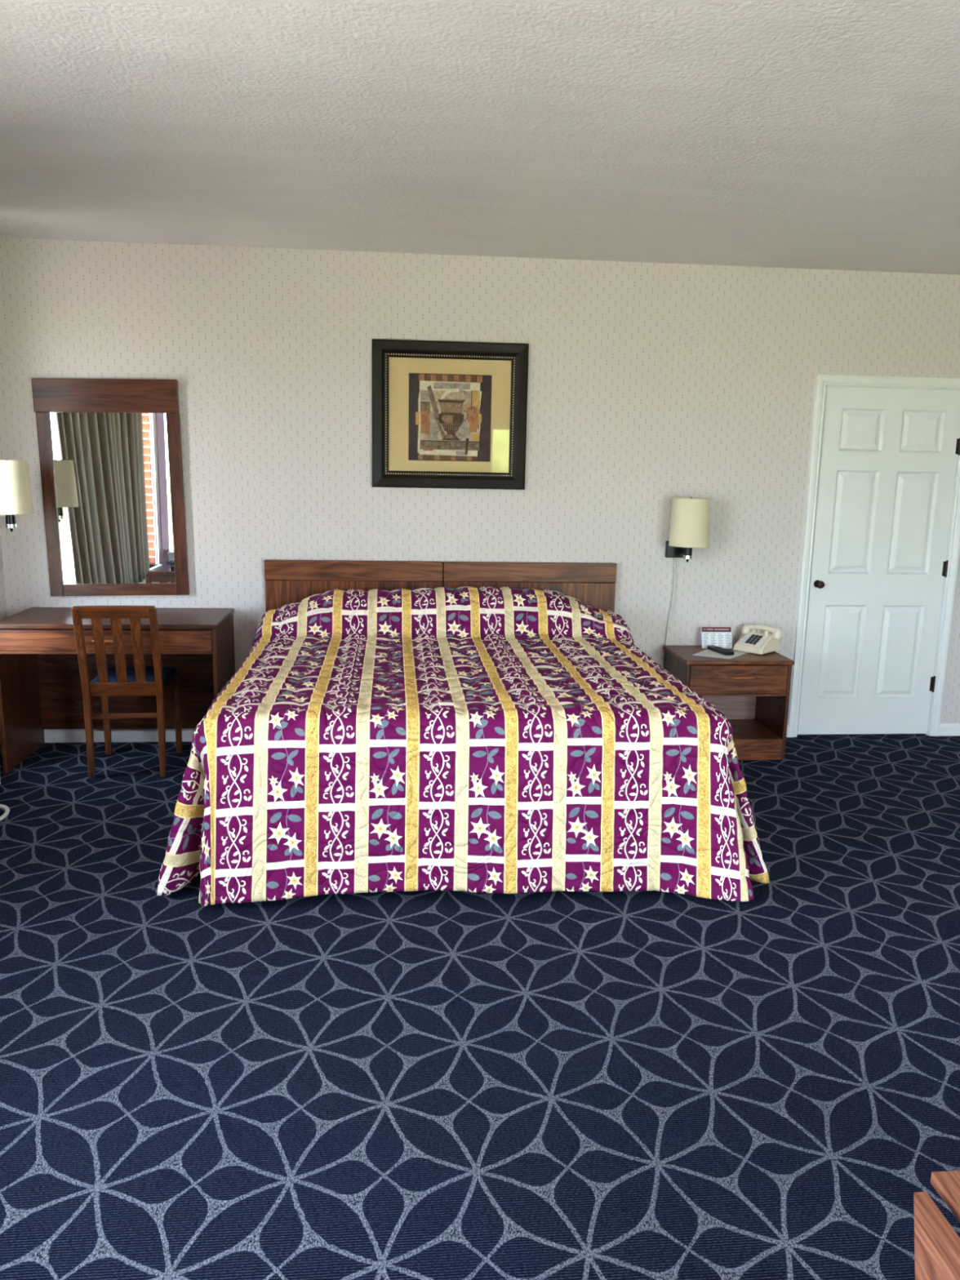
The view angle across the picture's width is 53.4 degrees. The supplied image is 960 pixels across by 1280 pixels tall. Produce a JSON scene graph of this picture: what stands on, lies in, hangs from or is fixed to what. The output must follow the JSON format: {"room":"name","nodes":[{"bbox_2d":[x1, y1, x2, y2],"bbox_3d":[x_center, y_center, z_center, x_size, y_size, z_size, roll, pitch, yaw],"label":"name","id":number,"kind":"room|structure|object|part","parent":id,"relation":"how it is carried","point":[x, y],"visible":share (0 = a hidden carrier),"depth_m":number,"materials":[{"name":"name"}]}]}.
{"room":"hotel room","nodes":[
{"label":"hotel room","id":0,"kind":"room"},
{"bbox_2d":[0,533,6,753],"bbox_3d":[-2.366,-0.114,1.793,0.200,2.664,6.700,0,11,-5],"label":"wall","id":1,"kind":"structure","parent":0,"point":[2,602],"depth_m":5.13,"materials":[{"name":"paint"}]},
{"bbox_2d":[0,459,34,532],"bbox_3d":[-2.380,-0.714,4.723,0.304,0.356,0.213,0,11,-5],"label":"wall lamp","id":2,"kind":"object","parent":1,"relation":"attached to","point":[15,496],"visible":1,"depth_m":4.65,"materials":[{"name":"fabric"}]},
{"bbox_2d":[4,514,16,524],"bbox_3d":[-2.336,-0.634,4.742,0.047,0.110,0.047,0,11,-5],"label":"socket","id":3,"kind":"object","parent":2,"relation":"attached to","point":[10,519],"depth_m":4.73,"materials":[{"name":"black metal"}]},
{"bbox_2d":[0,733,959,1279],"bbox_3d":[0.914,1.246,2.429,6.955,0.120,6.850,0,11,-5],"label":"floor","id":4,"kind":"structure","parent":0,"point":[426,1084],"depth_m":2.61,"materials":[{"name":"carpet"}]},
{"bbox_2d":[0,804,9,821],"bbox_3d":[-2.157,0.776,4.229,0.122,0.017,0.262,-3,11,-19],"label":"power cord","id":5,"kind":"object","parent":4,"relation":"on","point":[5,815],"visible":1,"depth_m":4.26,"materials":[{"name":"white plastic"}]},
{"bbox_2d":[0,607,235,773],"bbox_3d":[-1.885,0.250,5.036,1.085,0.765,0.566,0,11,-5],"label":"desk","id":6,"kind":"object","parent":4,"relation":"on","point":[41,686],"visible":0.75,"depth_m":5.07,"materials":[{"name":"brown wood"}]},
{"bbox_3d":[-2.411,0.259,5.003,0.020,0.739,0.536,0,11,-5],"label":"panel","id":7,"kind":"part","parent":6,"relation":"part of","materials":[{"name":"brown wood"}]},
{"bbox_3d":[-1.848,0.007,4.718,0.146,0.017,0.027,0,11,-5],"label":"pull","id":8,"kind":"part","parent":6,"relation":"part of","materials":[{"name":"brown wood"}]},
{"bbox_3d":[-1.857,0.003,4.740,1.027,0.104,0.020,0,11,-5],"label":"drawer","id":9,"kind":"part","parent":6,"relation":"part of","materials":[{"name":"brown wood"}]},
{"bbox_3d":[-1.859,0.062,4.754,1.033,0.014,0.018,0,11,-5],"label":"apron rail","id":10,"kind":"part","parent":6,"relation":"part of","materials":[{"name":"brown wood"}]},
{"bbox_3d":[-1.908,0.173,5.282,1.033,0.654,0.018,0,11,-5],"label":"modesty panel","id":11,"kind":"part","parent":6,"relation":"part of","materials":[{"name":"brown wood"}]},
{"bbox_3d":[-1.362,0.261,5.100,0.020,0.739,0.536,0,11,-5],"label":"panel","id":12,"kind":"part","parent":6,"relation":"part of","materials":[{"name":"brown wood"}]},
{"bbox_2d":[71,605,182,778],"bbox_3d":[-1.782,0.224,4.861,0.412,0.884,0.536,0,11,-8],"label":"desk chair","id":13,"kind":"object","parent":4,"relation":"on","point":[158,681],"visible":1,"depth_m":4.68,"materials":[{"name":"brown wood"}]},
{"bbox_3d":[-1.929,0.268,4.646,0.036,0.872,0.140,0,11,-8],"label":"post","id":14,"kind":"part","parent":13,"relation":"part of","materials":[{"name":"brown wood"}]},
{"bbox_3d":[-1.960,0.263,4.892,0.022,0.060,0.352,0,11,-8],"label":"rail","id":15,"kind":"part","parent":13,"relation":"part of","materials":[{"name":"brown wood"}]},
{"bbox_3d":[-2.004,0.404,5.110,0.036,0.430,0.036,0,11,-8],"label":"leg","id":16,"kind":"part","parent":13,"relation":"part of","materials":[{"name":"brown wood"}]},
{"bbox_3d":[-1.741,-0.134,4.546,0.372,0.062,0.038,0,11,-8],"label":"rail","id":17,"kind":"part","parent":13,"relation":"part of","materials":[{"name":"brown wood"}]},
{"bbox_3d":[-1.761,0.242,4.707,0.316,0.072,0.034,0,11,-8],"label":"rail","id":18,"kind":"part","parent":13,"relation":"part of","materials":[{"name":"brown wood"}]},
{"bbox_3d":[-1.790,0.204,4.925,0.368,0.050,0.403,0,11,-8],"label":"seat","id":19,"kind":"part","parent":13,"relation":"part of","materials":[{"name":"blue fabric"}]},
{"bbox_3d":[-1.582,0.266,4.693,0.036,0.872,0.140,0,11,-8],"label":"post","id":20,"kind":"part","parent":13,"relation":"part of","materials":[{"name":"brown wood"}]},
{"bbox_3d":[-1.617,0.261,4.939,0.022,0.060,0.352,0,11,-8],"label":"rail","id":21,"kind":"part","parent":13,"relation":"part of","materials":[{"name":"brown wood"}]},
{"bbox_3d":[-1.631,0.402,5.160,0.036,0.430,0.036,0,11,-8],"label":"leg","id":22,"kind":"part","parent":13,"relation":"part of","materials":[{"name":"brown wood"}]},
{"bbox_2d":[264,559,617,612],"bbox_3d":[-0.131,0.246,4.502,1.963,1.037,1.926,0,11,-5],"label":"headboard","id":23,"kind":"object","parent":4,"relation":"on","point":[286,581],"visible":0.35,"depth_m":5.31,"materials":[{"name":"brown wood"}]},
{"bbox_2d":[155,586,768,906],"bbox_3d":[-0.093,0.315,4.379,2.332,0.908,2.169,0,11,-5],"label":"bedspread","id":24,"kind":"object","parent":23,"relation":"on","point":[484,739],"visible":1,"depth_m":3.47,"materials":[{"name":"purple fabric"}]},
{"bbox_2d":[662,645,794,759],"bbox_3d":[1.382,0.349,5.398,0.606,0.561,0.466,0,11,-5],"label":"nightstand","id":25,"kind":"object","parent":4,"relation":"on","point":[752,691],"visible":0.75,"depth_m":5.24,"materials":[{"name":"brown wood"}]},
{"bbox_3d":[1.096,0.358,5.388,0.020,0.537,0.434,0,11,-5],"label":"panel","id":26,"kind":"part","parent":25,"relation":"part of","materials":[{"name":"brown wood"}]},
{"bbox_2d":[697,626,732,648],"bbox_3d":[1.360,-0.019,5.506,0.176,0.119,0.092,0,11,-3],"label":"card","id":27,"kind":"object","parent":25,"relation":"on","point":[721,637],"visible":0.98,"depth_m":5.48,"materials":[{"name":"white paper"}]},
{"bbox_2d":[692,648,748,658],"bbox_3d":[1.344,0.076,5.323,0.218,0.001,0.280,9,13,34],"label":"paper sheet","id":28,"kind":"object","parent":25,"relation":"on","point":[708,653],"visible":0.79,"depth_m":5.29,"materials":[{"name":"white paper"}]},
{"bbox_2d":[706,645,733,655],"bbox_3d":[1.349,0.057,5.357,0.058,0.024,0.190,-3,11,-21],"label":"remote control","id":29,"kind":"object","parent":28,"relation":"on","point":[717,649],"visible":1,"depth_m":5.32,"materials":[{"name":"black plastic"}]},
{"bbox_3d":[1.361,0.306,5.614,0.548,0.505,0.012,0,11,-5],"label":"panel","id":30,"kind":"part","parent":25,"relation":"part of","materials":[{"name":"brown wood"}]},
{"bbox_3d":[1.401,0.215,5.175,0.544,0.157,0.024,0,11,-5],"label":"drawer","id":31,"kind":"part","parent":25,"relation":"part of","materials":[{"name":"brown wood"}]},
{"bbox_3d":[1.399,0.299,5.194,0.548,0.011,0.018,0,11,-5],"label":"drawer rail","id":32,"kind":"part","parent":25,"relation":"part of","materials":[{"name":"brown wood"}]},
{"bbox_3d":[1.421,0.204,5.149,0.156,0.017,0.027,0,11,-5],"label":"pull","id":33,"kind":"part","parent":25,"relation":"part of","materials":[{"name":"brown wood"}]},
{"bbox_2d":[727,719,782,739],"bbox_3d":[1.376,0.516,5.440,0.548,0.018,0.410,0,11,-5],"label":"shelf","id":34,"kind":"object","parent":25,"relation":"attached to","point":[743,729],"depth_m":5.41,"materials":[{"name":"brown wood"}]},
{"bbox_2d":[733,624,782,654],"bbox_3d":[1.573,-0.009,5.411,0.249,0.142,0.213,11,15,44],"label":"telephone","id":35,"kind":"object","parent":25,"relation":"on","point":[755,642],"visible":1,"depth_m":5.38,"materials":[{"name":"plastic"}]},
{"bbox_3d":[1.548,0.000,5.385,0.132,0.044,0.091,11,15,44],"label":"plate","id":36,"kind":"part","parent":35,"relation":"part of","materials":[{"name":"plastic"}]},
{"bbox_3d":[1.662,0.359,5.440,0.020,0.537,0.434,0,11,-5],"label":"panel","id":37,"kind":"part","parent":25,"relation":"part of","materials":[{"name":"brown wood"}]},
{"bbox_2d":[913,1170,959,1279],"bbox_3d":[1.140,1.165,1.347,0.842,0.450,0.642,0,11,-5],"label":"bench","id":38,"kind":"object","parent":4,"relation":"on","point":[936,1243],"visible":1,"depth_m":1.50,"materials":[{"name":"brown wood"}]},
{"bbox_2d":[0,0,959,275],"bbox_3d":[0.967,-1.503,1.911,6.955,0.150,6.850,0,11,-5],"label":"ceiling","id":39,"kind":"structure","parent":0,"point":[793,134],"depth_m":3.10,"materials":[{"name":"white paint"}]},
{"bbox_2d":[0,236,959,723],"bbox_3d":[0.664,-0.745,5.451,6.905,2.664,0.150,0,11,-5],"label":"wall","id":40,"kind":"structure","parent":0,"point":[650,384],"depth_m":5.23,"materials":[{"name":"paper"}]},
{"bbox_2d":[31,377,189,595],"bbox_3d":[-1.964,-0.805,5.101,0.738,1.144,0.032,-1,11,-5],"label":"wall mirror","id":41,"kind":"object","parent":40,"relation":"attached to","point":[110,450],"visible":1,"depth_m":5.10,"materials":[{"name":"brown wood"}]},
{"bbox_2d":[49,412,175,584],"bbox_3d":[-1.962,-0.754,5.119,0.608,0.920,0.014,-1,11,-5],"label":"mirror glass","id":42,"kind":"object","parent":41,"relation":"on","point":[113,477],"depth_m":5.11,"materials":[{"name":"silver mirror"}]},
{"bbox_2d":[44,724,788,742],"bbox_3d":[-0.371,0.539,5.517,4.461,0.076,0.014,0,11,-5],"label":"baseboard","id":43,"kind":"structure","parent":40,"relation":"attached to","point":[51,735],"depth_m":5.36,"materials":[{"name":"paint"}]},
{"bbox_2d":[372,338,528,489],"bbox_3d":[-0.164,-1.220,5.192,0.842,0.779,0.028,0,11,-5],"label":"framed picture","id":44,"kind":"object","parent":40,"relation":"attached to","point":[436,429],"visible":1,"depth_m":5.20,"materials":[{"name":"black wood"}]},
{"bbox_3d":[-0.538,-1.221,5.157,0.090,0.779,0.028,0,11,-5],"label":"frame","id":45,"kind":"part","parent":44,"relation":"part of","materials":[{"name":"black wood"}]},
{"bbox_3d":[-0.171,-0.882,5.255,0.842,0.090,0.028,0,11,-5],"label":"frame","id":46,"kind":"part","parent":44,"relation":"part of","materials":[{"name":"black wood"}]},
{"bbox_3d":[-0.158,-1.559,5.128,0.842,0.090,0.028,0,11,-5],"label":"frame","id":47,"kind":"part","parent":44,"relation":"part of","materials":[{"name":"black wood"}]},
{"bbox_2d":[408,373,492,462],"bbox_3d":[-0.164,-1.213,5.206,0.451,0.463,0.003,0,11,-5],"label":"art print","id":48,"kind":"object","parent":44,"relation":"attached to","point":[450,415],"depth_m":5.21,"materials":[{"name":"multicoloured paper"}]},
{"bbox_3d":[0.210,-1.219,5.226,0.090,0.779,0.028,0,11,-5],"label":"frame","id":49,"kind":"part","parent":44,"relation":"part of","materials":[{"name":"black wood"}]},
{"bbox_2d":[665,497,709,645],"bbox_3d":[1.154,-0.298,5.371,0.217,1.004,0.256,0,11,-5],"label":"wall lamp","id":50,"kind":"object","parent":40,"relation":"attached to","point":[690,516],"depth_m":5.21,"materials":[{"name":"fabric"}]},
{"bbox_3d":[1.098,-0.150,5.510,0.040,0.660,0.014,0,11,-5],"label":"lamp cord","id":51,"kind":"part","parent":50,"relation":"part of","materials":[{"name":"white plastic"}]},
{"bbox_3d":[1.116,-0.518,5.443,0.112,0.094,0.028,0,11,-5],"label":"wall plate","id":52,"kind":"part","parent":50,"relation":"part of","materials":[{"name":"black metal"}]},
{"bbox_3d":[1.150,-0.510,5.375,0.035,0.040,0.117,0,11,-5],"label":"arm","id":53,"kind":"part","parent":50,"relation":"part of","materials":[{"name":"black metal"}]},
{"bbox_2d":[683,547,692,555],"bbox_3d":[1.160,-0.528,5.308,0.047,0.110,0.047,0,11,-5],"label":"socket","id":54,"kind":"object","parent":50,"relation":"attached to","point":[686,551],"depth_m":5.29,"materials":[{"name":"black metal"}]},
{"bbox_2d":[787,373,959,737],"bbox_3d":[2.334,-0.466,5.648,0.951,2.107,0.169,0,11,-5],"label":"trim","id":55,"kind":"structure","parent":40,"relation":"attached to","point":[822,380],"depth_m":5.55,"materials":[{"name":"paint"}]},
{"bbox_2d":[797,386,959,734],"bbox_3d":[2.346,-0.426,5.579,0.831,2.031,0.092,0,11,-5],"label":"door","id":56,"kind":"structure","parent":40,"relation":"in","point":[889,455],"depth_m":5.59,"materials":[{"name":"white paint"}]},
{"bbox_3d":[1.975,-0.323,5.547,0.046,0.046,0.058,0,11,-5],"label":"knob","id":57,"kind":"part","parent":56,"relation":"part of","materials":[{"name":"brown metal"}]},
{"bbox_3d":[2.150,0.070,5.676,0.255,0.565,0.016,0,11,-5],"label":"panel","id":58,"kind":"part","parent":56,"relation":"part of","materials":[{"name":"white paint"}]},
{"bbox_3d":[2.165,-0.681,5.535,0.255,0.595,0.016,0,11,-5],"label":"panel","id":59,"kind":"part","parent":56,"relation":"part of","materials":[{"name":"white paint"}]},
{"bbox_3d":[2.175,-1.197,5.438,0.255,0.235,0.016,0,11,-5],"label":"panel","id":60,"kind":"part","parent":56,"relation":"part of","materials":[{"name":"white paint"}]},
{"bbox_3d":[2.509,0.071,5.710,0.255,0.565,0.016,0,11,-5],"label":"panel","id":61,"kind":"part","parent":56,"relation":"part of","materials":[{"name":"white paint"}]},
{"bbox_3d":[2.524,-0.680,5.568,0.255,0.595,0.016,0,11,-5],"label":"panel","id":62,"kind":"part","parent":56,"relation":"part of","materials":[{"name":"white paint"}]},
{"bbox_3d":[2.534,-1.196,5.471,0.255,0.235,0.016,0,11,-5],"label":"panel","id":63,"kind":"part","parent":56,"relation":"part of","materials":[{"name":"white paint"}]},
{"bbox_2d":[938,723,959,736],"bbox_3d":[3.340,0.547,5.859,1.096,0.076,0.014,0,11,-5],"label":"baseboard","id":64,"kind":"structure","parent":40,"relation":"attached to","point":[945,729],"depth_m":5.81,"materials":[{"name":"paint"}]}
]}

